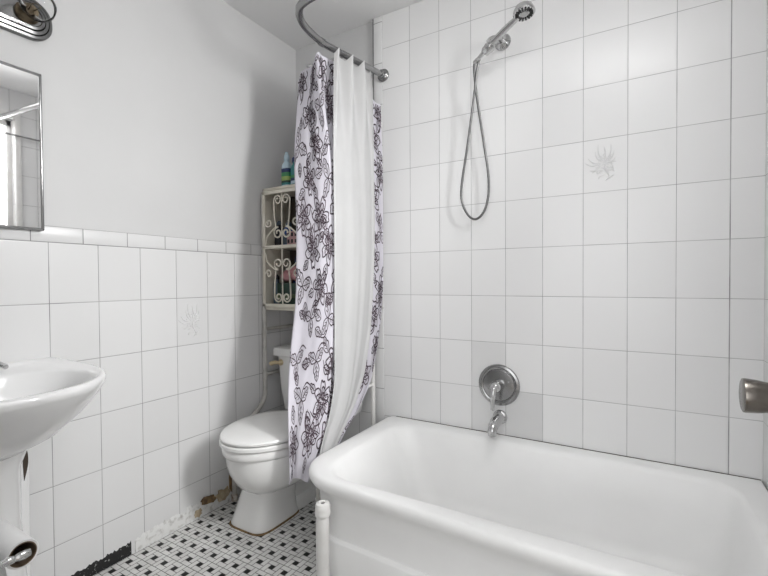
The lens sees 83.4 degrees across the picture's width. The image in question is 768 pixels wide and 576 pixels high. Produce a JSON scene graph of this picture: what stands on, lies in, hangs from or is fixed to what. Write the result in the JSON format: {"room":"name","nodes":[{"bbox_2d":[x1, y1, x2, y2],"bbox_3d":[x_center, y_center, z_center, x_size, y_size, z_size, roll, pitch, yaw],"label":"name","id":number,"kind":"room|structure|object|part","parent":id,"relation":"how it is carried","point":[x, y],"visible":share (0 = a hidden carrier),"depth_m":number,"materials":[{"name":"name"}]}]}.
{"room":"bathroom","nodes":[
{"label":"bathroom","id":0,"kind":"room"},
{"bbox_2d":[0,0,295,575],"bbox_3d":[-0.973,-0.157,1.743,0.104,2.360,1.900,0,1,30],"label":"wall","id":1,"kind":"structure","parent":0,"point":[169,118],"depth_m":1.70,"materials":[{"name":"paint"}]},
{"bbox_2d":[0,61,44,230],"bbox_3d":[-1.220,-0.432,1.202,0.021,0.502,0.447,0,1,30],"label":"mirror","id":2,"kind":"object","parent":1,"relation":"attached to","point":[21,130],"visible":1,"depth_m":1.34,"materials":[{"name":"silver metal"}]},
{"bbox_2d":[0,0,56,41],"bbox_3d":[-1.161,-0.854,1.181,0.154,0.130,0.484,0,1,30],"label":"vanity light","id":3,"kind":"object","parent":1,"relation":"attached to","point":[28,19],"visible":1,"depth_m":1.34,"materials":[{"name":"silver metal"}]},
{"bbox_2d":[14,1,39,24],"bbox_3d":[-1.103,-0.858,1.339,0.032,0.064,0.064,0,1,30],"label":"socket","id":4,"kind":"object","parent":3,"relation":"attached to","point":[20,18],"depth_m":1.33,"materials":[{"name":"gold metal"}]},
{"bbox_3d":[-1.050,-0.858,1.308,0.091,0.091,0.091,0,1,30],"label":"bulb","id":5,"kind":"part","parent":3,"relation":"part of","materials":[{"name":"clear glass"}]},
{"bbox_2d":[0,225,260,254],"bbox_3d":[-0.927,-0.184,1.726,0.004,0.054,1.718,0,1,30],"label":"trim","id":6,"kind":"structure","parent":1,"relation":"attached to","point":[55,234],"depth_m":1.63,"materials":[{"name":"white tile"}]},
{"bbox_2d":[71,475,241,575],"bbox_3d":[-0.857,0.942,1.843,0.010,0.158,1.050,0,1,30],"label":"baseboard","id":7,"kind":"structure","parent":1,"relation":"attached to","point":[210,503],"depth_m":1.77,"materials":[{"name":"white paint"}]},
{"bbox_2d":[93,496,316,575],"bbox_3d":[-0.037,1.056,1.219,2.256,0.060,1.900,0,1,30],"label":"floor","id":8,"kind":"structure","parent":0,"point":[208,545],"depth_m":1.67,"materials":[{"name":"tile"}]},
{"bbox_2d":[0,357,105,575],"bbox_3d":[-0.991,0.634,1.072,0.553,0.801,0.528,0,1,30],"label":"pedestal sink","id":9,"kind":"object","parent":8,"relation":"on","point":[39,397],"visible":0.98,"depth_m":1.10,"materials":[{"name":"white ceramic"}]},
{"bbox_2d":[0,361,8,368],"bbox_3d":[-1.111,0.185,1.133,0.136,0.095,0.181,0,1,30],"label":"faucet","id":10,"kind":"object","parent":9,"relation":"on","point":[2,365],"visible":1,"depth_m":1.19,"materials":[{"name":"silver metal"}]},
{"bbox_2d":[0,357,105,460],"bbox_3d":[-0.993,0.340,1.067,0.553,0.213,0.528,0,1,30],"label":"basin","id":11,"kind":"object","parent":9,"relation":"in","point":[39,397],"depth_m":1.06,"materials":[{"name":"white ceramic"}]},
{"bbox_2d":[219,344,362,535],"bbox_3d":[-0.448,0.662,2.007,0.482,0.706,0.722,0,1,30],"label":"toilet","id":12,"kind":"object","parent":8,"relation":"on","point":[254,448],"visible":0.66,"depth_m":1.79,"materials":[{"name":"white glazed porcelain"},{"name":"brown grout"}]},
{"bbox_3d":[-0.493,0.627,1.877,0.378,0.020,0.452,0,1,30],"label":"seat","id":13,"kind":"part","parent":12,"relation":"part of","materials":[{"name":"plastic"}]},
{"bbox_3d":[-0.486,0.606,1.888,0.374,0.042,0.475,0,1,30],"label":"lid","id":14,"kind":"part","parent":12,"relation":"part of","materials":[{"name":"plastic"}]},
{"bbox_3d":[-0.556,0.385,2.222,0.076,0.034,0.028,0,1,13],"label":"flush lever","id":15,"kind":"part","parent":12,"relation":"part of","materials":[{"name":"plastic"}]},
{"bbox_3d":[-0.324,0.328,2.216,0.482,0.046,0.226,0,1,30],"label":"tank lid","id":16,"kind":"part","parent":12,"relation":"part of","materials":[{"name":"white ceramic"}]},
{"bbox_3d":[-0.320,0.493,2.220,0.446,0.285,0.200,0,1,30],"label":"tank","id":17,"kind":"part","parent":12,"relation":"part of","materials":[{"name":"white ceramic"}]},
{"bbox_2d":[231,184,375,531],"bbox_3d":[-0.388,0.252,2.106,0.541,1.522,0.465,0,1,30],"label":"rack","id":18,"kind":"object","parent":8,"relation":"on","point":[278,203],"visible":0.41,"depth_m":2.20,"materials":[{"name":"beige metal"}]},
{"bbox_3d":[-0.667,0.263,2.136,0.023,1.497,0.227,0,1,30],"label":"leg","id":19,"kind":"part","parent":18,"relation":"part of","materials":[{"name":"beige metal"}]},
{"bbox_2d":[273,274,279,303],"bbox_3d":[-0.561,0.014,2.259,0.034,0.169,0.030,0,1,30],"label":"lotion bottle","id":20,"kind":"object","parent":18,"relation":"on","point":[277,276],"visible":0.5,"depth_m":2.25,"materials":[{"name":"plastic"}]},
{"bbox_2d":[275,221,280,244],"bbox_3d":[-0.551,-0.283,2.270,0.044,0.139,0.044,0,1,30],"label":"bottle","id":21,"kind":"object","parent":18,"relation":"on","point":[277,240],"visible":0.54,"depth_m":2.25,"materials":[{"name":"grey plastic"}]},
{"bbox_3d":[-0.354,-0.200,2.170,0.510,0.622,0.196,0,1,30],"label":"cabinet frame","id":22,"kind":"part","parent":18,"relation":"part of","materials":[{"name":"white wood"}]},
{"bbox_3d":[-0.505,-0.196,2.137,0.260,0.582,0.011,0,1,30],"label":"cabinet door","id":23,"kind":"part","parent":18,"relation":"part of","materials":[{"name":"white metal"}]},
{"bbox_2d":[275,247,295,250],"bbox_3d":[-0.347,-0.208,2.182,0.490,0.010,0.156,0,1,30],"label":"shelf","id":24,"kind":"object","parent":18,"relation":"attached to","point":[294,248],"depth_m":2.28,"materials":[{"name":"beige metal"}]},
{"bbox_2d":[276,283,295,303],"bbox_3d":[-0.458,0.036,2.229,0.160,0.124,0.128,0,1,30],"label":"storage bin","id":25,"kind":"object","parent":18,"relation":"on","point":[286,286],"visible":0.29,"depth_m":2.18,"materials":[{"name":"green plastic"}]},
{"bbox_2d":[281,266,295,281],"bbox_3d":[-0.461,-0.073,2.225,0.168,0.083,0.084,0,1,30],"label":"washcloth","id":26,"kind":"object","parent":25,"relation":"on","point":[285,273],"visible":0.34,"depth_m":2.20,"materials":[{"name":"pink fabric"}]},
{"bbox_2d":[281,152,291,185],"bbox_3d":[-0.493,-0.600,2.189,0.055,0.177,0.041,0,1,30],"label":"bottle","id":27,"kind":"object","parent":18,"relation":"on","point":[286,166],"visible":0.79,"depth_m":2.17,"materials":[{"name":"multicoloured plastic"}]},
{"bbox_3d":[-0.493,-0.562,2.190,0.055,0.082,0.041,0,1,30],"label":"label panel","id":28,"kind":"part","parent":27,"relation":"part of","materials":[{"name":"teal plastic"}]},
{"bbox_2d":[283,221,292,244],"bbox_3d":[-0.499,-0.281,2.257,0.061,0.134,0.049,0,1,30],"label":"bottle","id":29,"kind":"object","parent":18,"relation":"on","point":[290,224],"visible":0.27,"depth_m":2.24,"materials":[{"name":"plastic"}]},
{"bbox_3d":[-0.499,-0.254,2.257,0.061,0.050,0.049,0,1,30],"label":"label panel","id":30,"kind":"part","parent":29,"relation":"part of","materials":[{"name":"plastic"}]},
{"bbox_2d":[287,231,295,243],"bbox_3d":[-0.431,-0.250,2.200,0.095,0.074,0.086,0,1,30],"label":"printed box","id":31,"kind":"object","parent":18,"relation":"on","point":[291,239],"visible":0.3,"depth_m":2.17,"materials":[{"name":"pink cardboard"}]},
{"bbox_2d":[291,157,294,183],"bbox_3d":[-0.440,-0.588,2.164,0.057,0.154,0.044,0,1,30],"label":"soap bottle","id":32,"kind":"object","parent":18,"relation":"on","point":[292,166],"visible":0.17,"depth_m":2.15,"materials":[{"name":"teal plastic"}]},
{"bbox_3d":[-0.440,-0.562,2.164,0.057,0.081,0.041,0,1,30],"label":"label panel","id":33,"kind":"part","parent":32,"relation":"part of","materials":[{"name":"blue plastic"}]},
{"bbox_3d":[-0.306,-0.201,2.252,0.498,0.602,0.006,0,1,30],"label":"panel","id":34,"kind":"part","parent":18,"relation":"part of","materials":[{"name":"white metal"}]},
{"bbox_3d":[-0.225,0.264,1.877,0.023,1.497,0.227,0,1,30],"label":"leg","id":35,"kind":"part","parent":18,"relation":"part of","materials":[{"name":"beige metal"}]},
{"bbox_3d":[-0.056,0.258,2.164,0.023,1.497,0.023,0,1,30],"label":"leg","id":36,"kind":"part","parent":18,"relation":"part of","materials":[{"name":"white paint"}]},
{"bbox_2d":[315,500,330,575],"bbox_3d":[-0.196,0.855,1.385,0.051,0.338,0.051,0,1,30],"label":"post","id":37,"kind":"object","parent":8,"relation":"on","point":[322,507],"visible":1,"depth_m":1.37,"materials":[{"name":"white paint"}]},
{"bbox_2d":[309,416,767,575],"bbox_3d":[0.445,0.830,1.465,1.424,0.376,0.777,0,1,30],"label":"bathtub","id":38,"kind":"object","parent":8,"relation":"on","point":[405,496],"visible":0.97,"depth_m":1.49,"materials":[{"name":"ceramic"}]},
{"bbox_2d":[222,0,422,49],"bbox_3d":[-0.053,-1.364,1.178,2.256,0.060,1.900,0,1,30],"label":"ceiling","id":39,"kind":"structure","parent":0,"point":[327,18],"depth_m":2.12,"materials":[{"name":"paint"}]},
{"bbox_2d":[296,0,766,482],"bbox_3d":[0.452,-0.170,1.947,2.158,2.360,0.104,0,1,30],"label":"wall","id":40,"kind":"structure","parent":0,"point":[614,262],"depth_m":1.70,"materials":[{"name":"tile"}]},
{"bbox_2d":[295,0,388,81],"bbox_3d":[0.165,-1.040,1.336,0.574,0.062,1.773,-1,1,-31],"label":"shower rod","id":41,"kind":"object","parent":40,"relation":"attached to","point":[383,74],"visible":0.89,"depth_m":1.84,"materials":[{"name":"silver metal"}]},
{"bbox_2d":[288,52,382,484],"bbox_3d":[-0.254,-0.117,1.932,0.244,1.778,0.628,0,1,30],"label":"shower curtain","id":42,"kind":"object","parent":41,"relation":"hanging from","point":[311,363],"visible":0.62,"depth_m":1.81,"materials":[{"name":"fabric"}]},
{"bbox_2d":[316,47,374,489],"bbox_3d":[-0.185,-0.132,1.877,0.083,1.826,0.460,0,1,30],"label":"curtain liner","id":43,"kind":"object","parent":41,"relation":"hanging from","point":[353,127],"visible":0.93,"depth_m":1.90,"materials":[{"name":"white fabric"}]},
{"bbox_2d":[374,16,384,423],"bbox_3d":[-0.019,-0.171,2.178,0.048,2.360,0.021,0,1,30],"label":"trim","id":44,"kind":"structure","parent":40,"relation":"attached to","point":[380,414],"depth_m":2.16,"materials":[{"name":"white tile"}]},
{"bbox_2d":[460,1,534,219],"bbox_3d":[0.487,-0.687,1.773,0.147,0.790,0.369,-1,1,-30],"label":"shower","id":45,"kind":"object","parent":40,"relation":"attached to","point":[523,11],"visible":1,"depth_m":1.82,"materials":[{"name":"silver metal"}]},
{"bbox_3d":[0.468,-1.035,1.800,0.098,0.047,0.033,-1,1,-35],"label":"shower arm","id":46,"kind":"part","parent":45,"relation":"part of","materials":[{"name":"silver metal"}]},
{"bbox_3d":[0.454,-0.999,1.727,0.024,0.095,0.206,-1,1,-37],"label":"handle","id":47,"kind":"part","parent":45,"relation":"part of","materials":[{"name":"silver metal"}]},
{"bbox_2d":[488,410,506,436],"bbox_3d":[0.471,0.567,1.813,0.062,0.075,0.142,0,1,30],"label":"tub spout","id":48,"kind":"object","parent":40,"relation":"attached to","point":[499,417],"visible":1,"depth_m":1.79,"materials":[{"name":"silver metal"}]},
{"bbox_2d":[479,364,519,410],"bbox_3d":[0.477,0.423,1.835,0.180,0.182,0.093,0,1,30],"label":"shower valve","id":49,"kind":"object","parent":40,"relation":"attached to","point":[499,385],"visible":1,"depth_m":1.85,"materials":[{"name":"silver metal"}]},
{"bbox_3d":[0.463,0.460,1.814,0.028,0.108,0.042,0,1,30],"label":"lever","id":50,"kind":"part","parent":49,"relation":"part of","materials":[{"name":"silver metal"}]},
{"bbox_2d":[763,0,767,490],"bbox_3d":[0.852,-0.150,0.617,0.120,2.360,1.806,0,1,30],"label":"wall","id":51,"kind":"structure","parent":0,"point":[765,415],"depth_m":1.40,"materials":[{"name":"white tile"}]},
{"bbox_3d":[-0.512,-0.138,0.429,2.042,2.360,0.100,0,1,30],"label":"wall","id":52,"kind":"structure","parent":0,"visible":0},
{"bbox_2d":[0,546,31,567],"bbox_3d":[-0.605,0.389,0.620,0.165,0.036,0.115,0,1,30],"label":"paper holder","id":53,"kind":"object","parent":52,"relation":"attached to","point":[22,554],"visible":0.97,"depth_m":0.62,"materials":[{"name":"silver metal"}]},
{"bbox_2d":[0,519,38,575],"bbox_3d":[-0.577,0.451,0.662,0.106,0.159,0.041,0,1,30],"label":"paper roll","id":54,"kind":"object","parent":53,"relation":"on","point":[11,537],"visible":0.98,"depth_m":0.64,"materials":[{"name":"paper"}]},
{"bbox_2d":[739,378,767,412],"bbox_3d":[0.455,0.015,0.386,0.105,2.018,0.791,0,1,30],"label":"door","id":55,"kind":"structure","parent":52,"relation":"in","point":[753,394],"depth_m":0.66,"materials":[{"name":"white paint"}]}
]}

